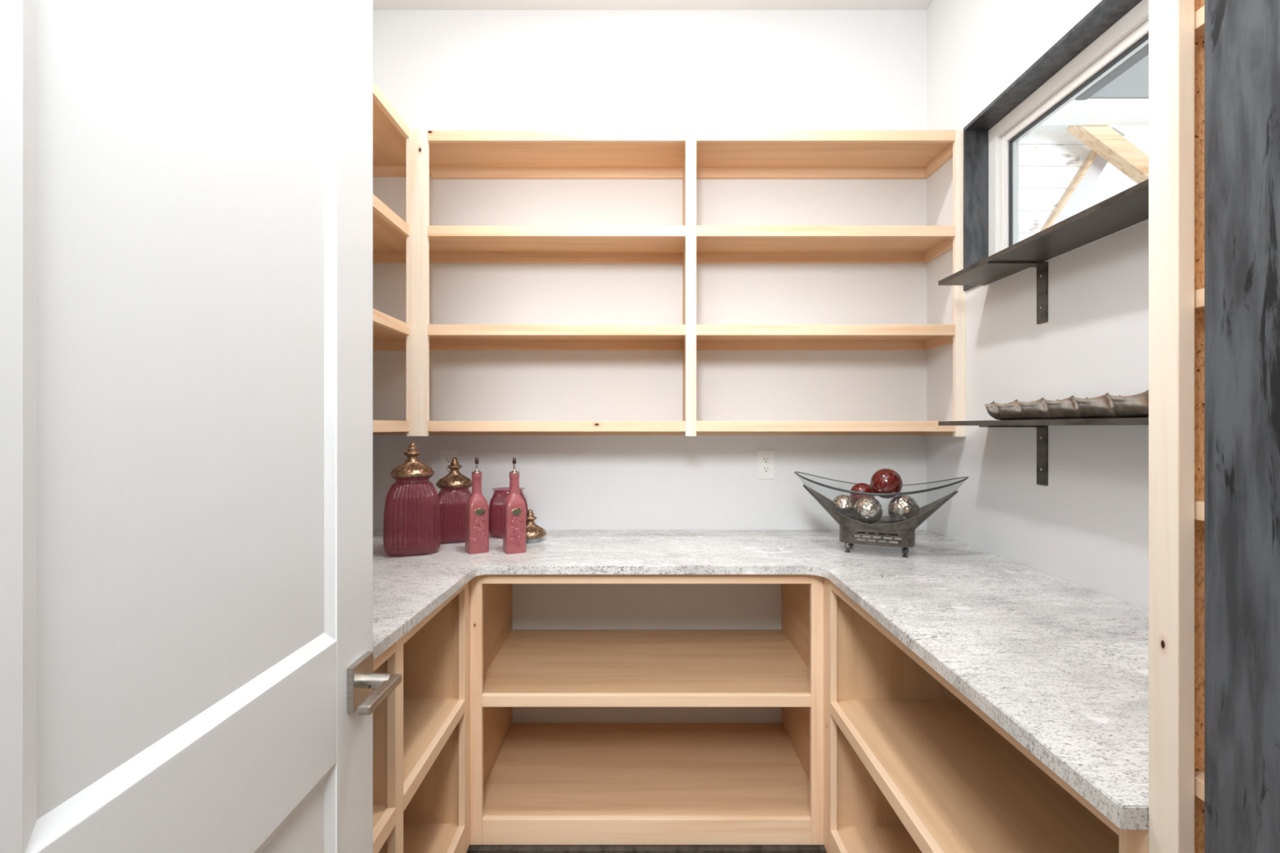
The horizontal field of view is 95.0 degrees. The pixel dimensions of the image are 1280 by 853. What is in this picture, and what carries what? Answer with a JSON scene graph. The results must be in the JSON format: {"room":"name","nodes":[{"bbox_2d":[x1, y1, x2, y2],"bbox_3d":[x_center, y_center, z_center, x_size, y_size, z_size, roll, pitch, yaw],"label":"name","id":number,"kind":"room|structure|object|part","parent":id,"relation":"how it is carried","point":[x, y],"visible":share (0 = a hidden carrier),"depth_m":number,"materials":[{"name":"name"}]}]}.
{"room":"food storage area","nodes":[
{"label":"food storage area","id":0,"kind":"room"},
{"bbox_2d":[475,844,821,845],"bbox_3d":[0.000,1.367,-0.098,3.440,0.060,5.244,0,0,0],"label":"floor","id":1,"kind":"structure","parent":0,"point":[476,845],"depth_m":1.87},
{"bbox_2d":[373,581,469,852],"bbox_3d":[-0.827,0.893,1.285,0.604,0.888,1.050,0,0,0],"label":"base cabinet","id":2,"kind":"object","parent":1,"relation":"on","point":[421,729],"visible":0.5,"depth_m":1.75,"materials":[{"name":"brown wood"}]},
{"bbox_3d":[-0.837,0.893,1.284,0.584,0.888,0.018,0,0,0],"label":"panel","id":3,"kind":"part","parent":2,"relation":"part of","materials":[{"name":"beige wood"}]},
{"bbox_2d":[373,804,386,827],"bbox_3d":[-0.837,0.831,1.032,0.584,0.018,0.487,0,0,0],"label":"shelf","id":4,"kind":"object","parent":2,"relation":"attached to","point":[380,811],"depth_m":1.24,"materials":[{"name":"beige wood"}]},
{"bbox_3d":[-0.536,0.468,1.032,0.018,0.036,0.463,0,0,0],"label":"rail","id":5,"kind":"part","parent":2,"relation":"part of","materials":[{"name":"brown wood"}]},
{"bbox_3d":[-0.837,0.893,1.786,0.584,0.888,0.018,0,0,0],"label":"panel","id":6,"kind":"part","parent":2,"relation":"part of","materials":[{"name":"beige wood"}]},
{"bbox_2d":[403,823,458,852],"bbox_3d":[-0.837,1.212,1.535,0.584,0.018,0.484,0,0,0],"label":"shelf","id":7,"kind":"object","parent":2,"relation":"attached to","point":[417,837],"depth_m":1.72,"materials":[{"name":"beige wood"}]},
{"bbox_2d":[403,697,458,782],"bbox_3d":[-0.837,0.831,1.535,0.584,0.018,0.484,0,0,0],"label":"shelf","id":8,"kind":"object","parent":2,"relation":"attached to","point":[424,719],"depth_m":1.61,"materials":[{"name":"beige wood"}]},
{"bbox_3d":[-0.536,0.468,1.534,0.018,0.036,0.457,0,0,0],"label":"rail","id":9,"kind":"part","parent":2,"relation":"part of","materials":[{"name":"brown wood"}]},
{"bbox_2d":[466,574,826,852],"bbox_3d":[0.028,0.893,2.106,1.138,0.888,0.594,0,0,0],"label":"base cabinet","id":10,"kind":"object","parent":1,"relation":"on","point":[531,784],"visible":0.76,"depth_m":1.98,"materials":[{"name":"brown wood"}]},
{"bbox_3d":[-0.532,0.893,2.116,0.018,0.888,0.574,0,0,0],"label":"panel","id":11,"kind":"part","parent":10,"relation":"part of","materials":[{"name":"beige wood"}]},
{"bbox_3d":[0.021,0.468,1.820,1.017,0.036,0.018,0,0,0],"label":"rail","id":12,"kind":"part","parent":10,"relation":"part of","materials":[{"name":"brown wood"}]},
{"bbox_2d":[483,723,809,815],"bbox_3d":[0.028,1.224,2.116,1.102,0.018,0.574,0,0,0],"label":"shelf","id":13,"kind":"object","parent":10,"relation":"attached to","point":[537,769],"depth_m":2.06,"materials":[{"name":"beige wood"}]},
{"bbox_2d":[483,629,809,693],"bbox_3d":[0.028,0.841,2.116,1.102,0.018,0.574,0,0,0],"label":"shelf","id":14,"kind":"object","parent":10,"relation":"attached to","point":[526,660],"depth_m":2.07,"materials":[{"name":"beige wood"}]},
{"bbox_3d":[0.021,1.252,1.819,1.017,0.080,0.020,0,0,0],"label":"rail","id":15,"kind":"part","parent":10,"relation":"part of","materials":[{"name":"brown wood"}]},
{"bbox_2d":[373,529,1148,829],"bbox_3d":[0.022,0.436,1.529,2.304,0.026,1.750,0,0,0],"label":"countertop","id":16,"kind":"structure","parent":10,"relation":"on","point":[1060,665],"depth_m":1.36,"materials":[{"name":"stone"}]},
{"bbox_2d":[382,442,441,556],"bbox_3d":[-0.770,0.239,1.985,0.182,0.369,0.182,0,0,-24],"label":"glass jar","id":17,"kind":"object","parent":16,"relation":"on","point":[411,468],"visible":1,"depth_m":1.96,"materials":[{"name":"red glass"}]},
{"bbox_3d":[-0.770,0.112,1.985,0.140,0.116,0.140,0,0,-24],"label":"lid","id":18,"kind":"part","parent":17,"relation":"part of","materials":[{"name":"brown metal"}]},
{"bbox_2d":[432,457,471,543],"bbox_3d":[-0.690,0.269,2.185,0.153,0.308,0.153,0,0,-20],"label":"glass jar","id":19,"kind":"object","parent":16,"relation":"on","point":[455,479],"visible":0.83,"depth_m":2.15,"materials":[{"name":"red glass"}]},
{"bbox_3d":[-0.690,0.170,2.185,0.132,0.109,0.132,0,0,-20],"label":"lid","id":20,"kind":"part","parent":19,"relation":"part of","materials":[{"name":"brown metal"}]},
{"bbox_2d":[464,457,488,554],"bbox_3d":[-0.551,0.265,1.983,0.067,0.320,0.071,0,0,-31],"label":"oil bottle","id":21,"kind":"object","parent":16,"relation":"on","point":[477,508],"visible":1,"depth_m":1.96,"materials":[{"name":"ceramic"}]},
{"bbox_2d":[488,488,528,537],"bbox_3d":[-0.513,0.333,2.285,0.149,0.181,0.149,0,0,-20],"label":"glass jar","id":22,"kind":"object","parent":16,"relation":"on","point":[490,508],"visible":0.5,"depth_m":2.26,"materials":[{"name":"red glass"}]},
{"bbox_2d":[502,457,525,554],"bbox_3d":[-0.424,0.265,1.983,0.067,0.320,0.071,0,0,-25],"label":"oil bottle","id":23,"kind":"object","parent":16,"relation":"on","point":[513,506],"visible":1,"depth_m":1.96,"materials":[{"name":"ceramic"}]},
{"bbox_2d":[525,509,546,542],"bbox_3d":[-0.407,0.366,2.175,0.120,0.115,0.120,0,0,0],"label":"lid","id":24,"kind":"object","parent":16,"relation":"on","point":[534,533],"visible":0.78,"depth_m":2.15,"materials":[{"name":"gold metal"}]},
{"bbox_2d":[803,484,958,557],"bbox_3d":[0.807,0.316,2.000,0.490,0.216,0.200,0,0,24],"label":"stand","id":25,"kind":"object","parent":16,"relation":"on","point":[849,526],"visible":0.85,"depth_m":1.93,"materials":[{"name":"metal"}]},
{"bbox_3d":[0.807,0.336,2.000,0.229,0.003,0.175,0,0,24],"label":"floor plate","id":26,"kind":"part","parent":25,"relation":"part of","materials":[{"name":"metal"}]},
{"bbox_2d":[794,471,968,524],"bbox_3d":[0.806,0.247,1.999,0.549,0.170,0.306,0,0,24],"label":"glass bowl","id":27,"kind":"object","parent":25,"relation":"on","point":[807,479],"visible":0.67,"depth_m":1.88,"materials":[{"name":"grey"}]},
{"bbox_2d":[831,494,855,517],"bbox_3d":[0.711,0.279,2.047,0.081,0.081,0.081,0,0,26],"label":"decorative ball","id":28,"kind":"object","parent":27,"relation":"in","point":[844,504],"visible":0.73,"depth_m":2.02,"materials":[{"name":"silver metal"}]},
{"bbox_2d":[849,483,875,502],"bbox_3d":[0.786,0.241,2.075,0.084,0.084,0.084,0,0,26],"label":"decorative ball","id":29,"kind":"object","parent":27,"relation":"in","point":[863,487],"visible":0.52,"depth_m":2.05,"materials":[{"name":"red glass"}]},
{"bbox_2d":[853,496,882,524],"bbox_3d":[0.768,0.282,1.977,0.092,0.092,0.092,0,0,24],"label":"decorative ball","id":30,"kind":"object","parent":27,"relation":"in","point":[867,509],"visible":0.98,"depth_m":1.95,"materials":[{"name":"silver metal"}]},
{"bbox_2d":[870,468,902,498],"bbox_3d":[0.839,0.195,1.999,0.102,0.102,0.102,0,0,26],"label":"decorative ball","id":31,"kind":"object","parent":27,"relation":"in","point":[884,480],"visible":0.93,"depth_m":1.96,"materials":[{"name":"red glass"}]},
{"bbox_2d":[887,494,919,522],"bbox_3d":[0.883,0.279,1.966,0.098,0.098,0.098,0,0,-17],"label":"decorative ball","id":32,"kind":"object","parent":27,"relation":"in","point":[900,508],"visible":0.8,"depth_m":1.93,"materials":[{"name":"silver metal"}]},
{"bbox_3d":[0.588,0.893,2.116,0.018,0.888,0.574,0,0,0],"label":"panel","id":33,"kind":"part","parent":10,"relation":"part of","materials":[{"name":"beige wood"}]},
{"bbox_2d":[467,845,826,852],"bbox_3d":[0.021,1.315,1.799,1.093,0.046,0.022,0,0,0],"label":"baseboard","id":34,"kind":"structure","parent":1,"relation":"on","point":[472,849],"depth_m":1.79,"materials":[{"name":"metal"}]},
{"bbox_2d":[823,577,1148,852],"bbox_3d":[0.870,0.893,1.232,0.608,0.888,1.154,0,0,0],"label":"base cabinet","id":35,"kind":"object","parent":1,"relation":"on","point":[912,764],"visible":0.52,"depth_m":1.51,"materials":[{"name":"brown wood"}]},
{"bbox_2d":[836,826,921,852],"bbox_3d":[0.880,1.212,1.229,0.588,0.018,1.072,0,0,0],"label":"shelf","id":36,"kind":"object","parent":35,"relation":"attached to","point":[851,839],"depth_m":1.71,"materials":[{"name":"beige wood"}]},
{"bbox_3d":[0.880,0.893,1.774,0.588,0.888,0.018,0,0,0],"label":"panel","id":37,"kind":"part","parent":35,"relation":"part of","materials":[{"name":"beige wood"}]},
{"bbox_2d":[836,699,1119,852],"bbox_3d":[0.880,0.831,1.229,0.588,0.018,1.072,0,0,0],"label":"shelf","id":38,"kind":"object","parent":35,"relation":"attached to","point":[968,789],"depth_m":1.35,"materials":[{"name":"beige wood"}]},
{"bbox_2d":[1148,0,1204,852],"bbox_3d":[0.870,0.019,0.477,0.608,2.638,0.354,0,0,0],"label":"door frame","id":39,"kind":"structure","parent":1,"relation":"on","point":[1175,27],"depth_m":0.63,"materials":[{"name":"brown wood"}]},
{"bbox_3d":[0.879,0.019,0.641,0.590,2.638,0.018,0,0,0],"label":"panel","id":40,"kind":"part","parent":39,"relation":"part of","materials":[{"name":"brown wood"}]},
{"bbox_2d":[373,9,926,723],"bbox_3d":[0.037,-0.185,2.464,2.575,3.046,0.120,0,0,0],"label":"wall","id":41,"kind":"structure","parent":0,"point":[439,69],"depth_m":2.40,"materials":[{"name":"white paint"}]},
{"bbox_2d":[440,450,457,479],"bbox_3d":[-0.783,0.156,2.400,0.070,0.118,0.008,0,0,0],"label":"wall outlet","id":42,"kind":"object","parent":41,"relation":"attached to","point":[446,456],"visible":0.72,"depth_m":2.40,"materials":[{"name":"white plastic"}]},
{"bbox_2d":[444,466,450,472],"bbox_3d":[-0.783,0.175,2.398,0.033,0.028,0.002,0,0,0],"label":"receptacle","id":43,"kind":"object","parent":42,"relation":"attached to","point":[446,469],"depth_m":2.40,"materials":[{"name":"grey plastic"}]},
{"bbox_2d":[444,456,452,463],"bbox_3d":[-0.783,0.137,2.398,0.033,0.028,0.002,0,0,0],"label":"receptacle","id":44,"kind":"object","parent":42,"relation":"attached to","point":[447,460],"depth_m":2.40,"materials":[{"name":"grey plastic"}]},
{"bbox_2d":[406,128,965,436],"bbox_3d":[0.162,-0.517,2.259,2.024,1.109,0.290,0,0,0],"label":"wall shelving","id":45,"kind":"object","parent":41,"relation":"attached to","point":[689,156],"visible":0.97,"depth_m":2.18,"materials":[{"name":"brown wood"}]},
{"bbox_3d":[-0.337,-0.359,2.268,1.025,0.018,0.270,0,0,0],"label":"shelf","id":46,"kind":"part","parent":45,"relation":"part of","materials":[{"name":"beige wood"}]},
{"bbox_3d":[-0.337,-0.716,2.268,1.025,0.018,0.270,0,0,0],"label":"shelf","id":47,"kind":"part","parent":45,"relation":"part of","materials":[{"name":"beige wood"}]},
{"bbox_3d":[-0.337,-1.060,2.268,1.025,0.018,0.270,0,0,0],"label":"shelf","id":48,"kind":"part","parent":45,"relation":"part of","materials":[{"name":"beige wood"}]},
{"bbox_3d":[0.684,-0.359,2.268,0.982,0.018,0.270,0,0,0],"label":"shelf","id":49,"kind":"part","parent":45,"relation":"part of","materials":[{"name":"beige wood"}]},
{"bbox_3d":[0.684,-0.716,2.268,0.982,0.018,0.270,0,0,0],"label":"shelf","id":50,"kind":"part","parent":45,"relation":"part of","materials":[{"name":"beige wood"}]},
{"bbox_3d":[0.684,-1.060,2.268,0.982,0.018,0.270,0,0,0],"label":"shelf","id":51,"kind":"part","parent":45,"relation":"part of","materials":[{"name":"beige wood"}]},
{"bbox_2d":[757,450,774,479],"bbox_3d":[0.516,0.156,2.400,0.070,0.118,0.008,0,0,0],"label":"wall outlet","id":52,"kind":"object","parent":41,"relation":"attached to","point":[766,459],"visible":1,"depth_m":2.40,"materials":[{"name":"white plastic"}]},
{"bbox_2d":[762,466,770,472],"bbox_3d":[0.516,0.175,2.398,0.033,0.028,0.002,0,0,0],"label":"receptacle","id":53,"kind":"object","parent":52,"relation":"attached to","point":[765,468],"depth_m":2.40,"materials":[{"name":"grey plastic"}]},
{"bbox_2d":[762,456,770,463],"bbox_3d":[0.516,0.137,2.398,0.033,0.028,0.002,0,0,0],"label":"receptacle","id":54,"kind":"object","parent":52,"relation":"attached to","point":[766,460],"depth_m":2.40,"materials":[{"name":"grey plastic"}]},
{"bbox_2d":[373,0,933,9],"bbox_3d":[0.037,-1.748,1.332,2.575,0.080,2.384,0,0,0],"label":"ceiling","id":55,"kind":"structure","parent":0,"point":[377,4],"depth_m":2.37,"materials":[{"name":"white paint"}]},
{"bbox_2d":[926,0,1148,609],"bbox_3d":[1.250,-0.185,1.272,0.150,3.046,2.264,0,0,0],"label":"wall","id":56,"kind":"structure","parent":0,"point":[1088,528],"depth_m":1.75,"materials":[{"name":"white paint"}]},
{"bbox_2d":[937,178,1148,324],"bbox_3d":[1.087,-0.396,1.337,0.175,0.188,1.275,0,0,0],"label":"steel shelf","id":57,"kind":"object","parent":56,"relation":"attached to","point":[1129,207],"visible":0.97,"depth_m":1.52,"materials":[{"name":"black metal"}]},
{"bbox_2d":[937,417,1148,485],"bbox_3d":[1.087,0.076,1.337,0.175,0.188,1.275,0,0,0],"label":"steel shelf","id":58,"kind":"object","parent":56,"relation":"attached to","point":[1042,425],"visible":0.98,"depth_m":1.69,"materials":[{"name":"black metal"}]},
{"bbox_3d":[1.089,-0.010,1.337,0.171,0.014,1.275,0,0,0],"label":"shelf plate","id":59,"kind":"part","parent":58,"relation":"part of","materials":[{"name":"metal"}]},
{"bbox_2d":[983,389,1148,420],"bbox_3d":[1.088,-0.047,1.399,0.126,0.058,0.835,0,0,0],"label":"tray","id":60,"kind":"object","parent":58,"relation":"on","point":[1107,406],"visible":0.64,"depth_m":1.40,"materials":[{"name":"silver metal"}]},
{"bbox_2d":[963,0,1141,290],"bbox_3d":[1.208,-0.782,1.507,0.085,0.585,1.214,0,0,0],"label":"trim","id":61,"kind":"structure","parent":56,"relation":"attached to","point":[1106,13],"depth_m":2.00,"materials":[{"name":"wood"}]},
{"bbox_3d":[1.208,-0.494,1.507,0.085,0.008,1.214,0,0,0],"label":"sill plate","id":62,"kind":"part","parent":61,"relation":"part of","materials":[{"name":"metal"}]},
{"bbox_3d":[1.208,-0.780,2.110,0.085,0.565,0.008,0,0,0],"label":"jamb plate","id":63,"kind":"part","parent":61,"relation":"part of","materials":[{"name":"wood"}]},
{"bbox_3d":[1.208,-1.069,1.507,0.085,0.012,1.214,0,0,0],"label":"head plate","id":64,"kind":"part","parent":61,"relation":"part of","materials":[{"name":"metal"}]},
{"bbox_2d":[988,0,1148,256],"bbox_3d":[1.286,-0.780,1.507,0.071,0.565,1.198,0,0,0],"label":"window","id":65,"kind":"structure","parent":56,"relation":"in","point":[1128,35],"depth_m":1.87,"materials":[{"name":"white plastic"}]},
{"bbox_2d":[1018,97,1109,241],"bbox_3d":[3.036,-1.783,4.220,1.673,2.366,0.040,0,0,0],"label":"wall","id":66,"kind":"structure","parent":0,"point":[1051,157],"depth_m":4.20,"materials":[{"name":"white wood"}]},
{"bbox_2d":[1040,126,1124,231],"bbox_3d":[2.966,-1.450,4.175,0.950,1.354,0.090,0,0,0],"label":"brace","id":67,"kind":"structure","parent":66,"relation":"attached to","point":[1093,166],"depth_m":4.16,"materials":[{"name":"brown wood"}]},
{"bbox_2d":[1088,54,1148,98],"bbox_3d":[4.065,-2.183,2.777,2.270,0.035,2.355,0,0,0],"label":"ceiling","id":68,"kind":"structure","parent":0,"point":[1133,83],"depth_m":3.73,"materials":[{"name":"grey"}]},
{"bbox_2d":[1040,98,1148,124],"bbox_3d":[3.700,-2.095,3.908,3.000,0.130,0.095,0,0,0],"label":"trim","id":69,"kind":"structure","parent":68,"relation":"attached to","point":[1089,111],"depth_m":3.86,"materials":[{"name":"white"}]},
{"bbox_2d":[1066,124,1148,183],"bbox_3d":[3.640,-1.600,4.010,1.387,1.089,0.100,0,0,0],"label":"brace","id":70,"kind":"object","parent":69,"relation":"attached to","point":[1105,141],"visible":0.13,"depth_m":3.96,"materials":[{"name":"beige wood"}]},
{"bbox_2d":[1075,43,1148,99],"bbox_3d":[2.895,-2.183,2.725,0.070,0.075,2.250,0,0,0],"label":"trim","id":71,"kind":"structure","parent":68,"relation":"attached to","point":[1143,52],"depth_m":3.56,"materials":[{"name":"grey rubber"}]},
{"bbox_3d":[0.023,-0.185,0.209,2.305,3.046,0.138,0,0,0],"label":"wall","id":72,"kind":"structure","parent":0,"visible":0},
{"bbox_2d":[0,0,401,852],"bbox_3d":[-0.402,0.113,0.597,0.098,2.430,0.623,0,0,0],"label":"door","id":73,"kind":"structure","parent":72,"relation":"in","point":[187,654],"depth_m":0.54,"materials":[{"name":"white paint"}]},
{"bbox_3d":[-0.431,-0.346,0.597,0.020,1.274,0.405,0,0,0],"label":"panel","id":74,"kind":"part","parent":73,"relation":"part of","materials":[{"name":"white paint"}]},
{"bbox_3d":[-0.432,0.374,0.597,0.038,0.167,0.405,0,0,0],"label":"rail","id":75,"kind":"part","parent":73,"relation":"part of","materials":[{"name":"white paint"}]},
{"bbox_3d":[-0.431,0.773,0.597,0.020,0.630,0.405,0,0,0],"label":"panel","id":76,"kind":"part","parent":73,"relation":"part of","materials":[{"name":"white paint"}]},
{"bbox_3d":[-0.418,0.773,0.597,0.007,0.630,0.405,0,0,0],"label":"moulding","id":77,"kind":"part","parent":73,"relation":"part of","materials":[{"name":"white paint"}]},
{"bbox_3d":[-0.385,0.372,0.858,0.042,0.021,0.021,0,0,0],"label":"lever stem","id":78,"kind":"part","parent":73,"relation":"part of","materials":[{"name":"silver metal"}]},
{"bbox_3d":[-0.362,0.373,0.820,0.018,0.012,0.104,0,0,0],"label":"lever","id":79,"kind":"part","parent":73,"relation":"part of","materials":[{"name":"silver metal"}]},
{"bbox_2d":[1204,0,1279,852],"bbox_3d":[-0.072,0.083,0.209,0.765,2.510,0.146,0,0,0],"label":"trim","id":80,"kind":"structure","parent":72,"relation":"attached to","point":[1242,37],"depth_m":0.26,"materials":[{"name":"wood"}]},
{"bbox_3d":[-1.190,-0.185,1.272,0.120,3.046,2.264,0,0,0],"label":"wall","id":81,"kind":"structure","parent":0,"visible":0},
{"bbox_2d":[373,80,432,435],"bbox_3d":[-0.980,-0.522,1.702,0.298,1.116,1.404,0,0,0],"label":"wall shelving","id":82,"kind":"object","parent":81,"relation":"attached to","point":[390,131],"visible":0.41,"depth_m":2.15,"materials":[{"name":"brown wood"}]},
{"bbox_3d":[-0.990,-1.069,1.716,0.280,0.018,1.376,0,0,0],"label":"shelf","id":83,"kind":"part","parent":82,"relation":"part of","materials":[{"name":"beige wood"}]},
{"bbox_3d":[-0.990,-0.359,1.716,0.280,0.018,1.376,0,0,0],"label":"shelf","id":84,"kind":"part","parent":82,"relation":"part of","materials":[{"name":"beige wood"}]},
{"bbox_3d":[-0.990,-0.716,1.716,0.280,0.018,1.376,0,0,0],"label":"shelf","id":85,"kind":"part","parent":82,"relation":"part of","materials":[{"name":"beige wood"}]}
]}

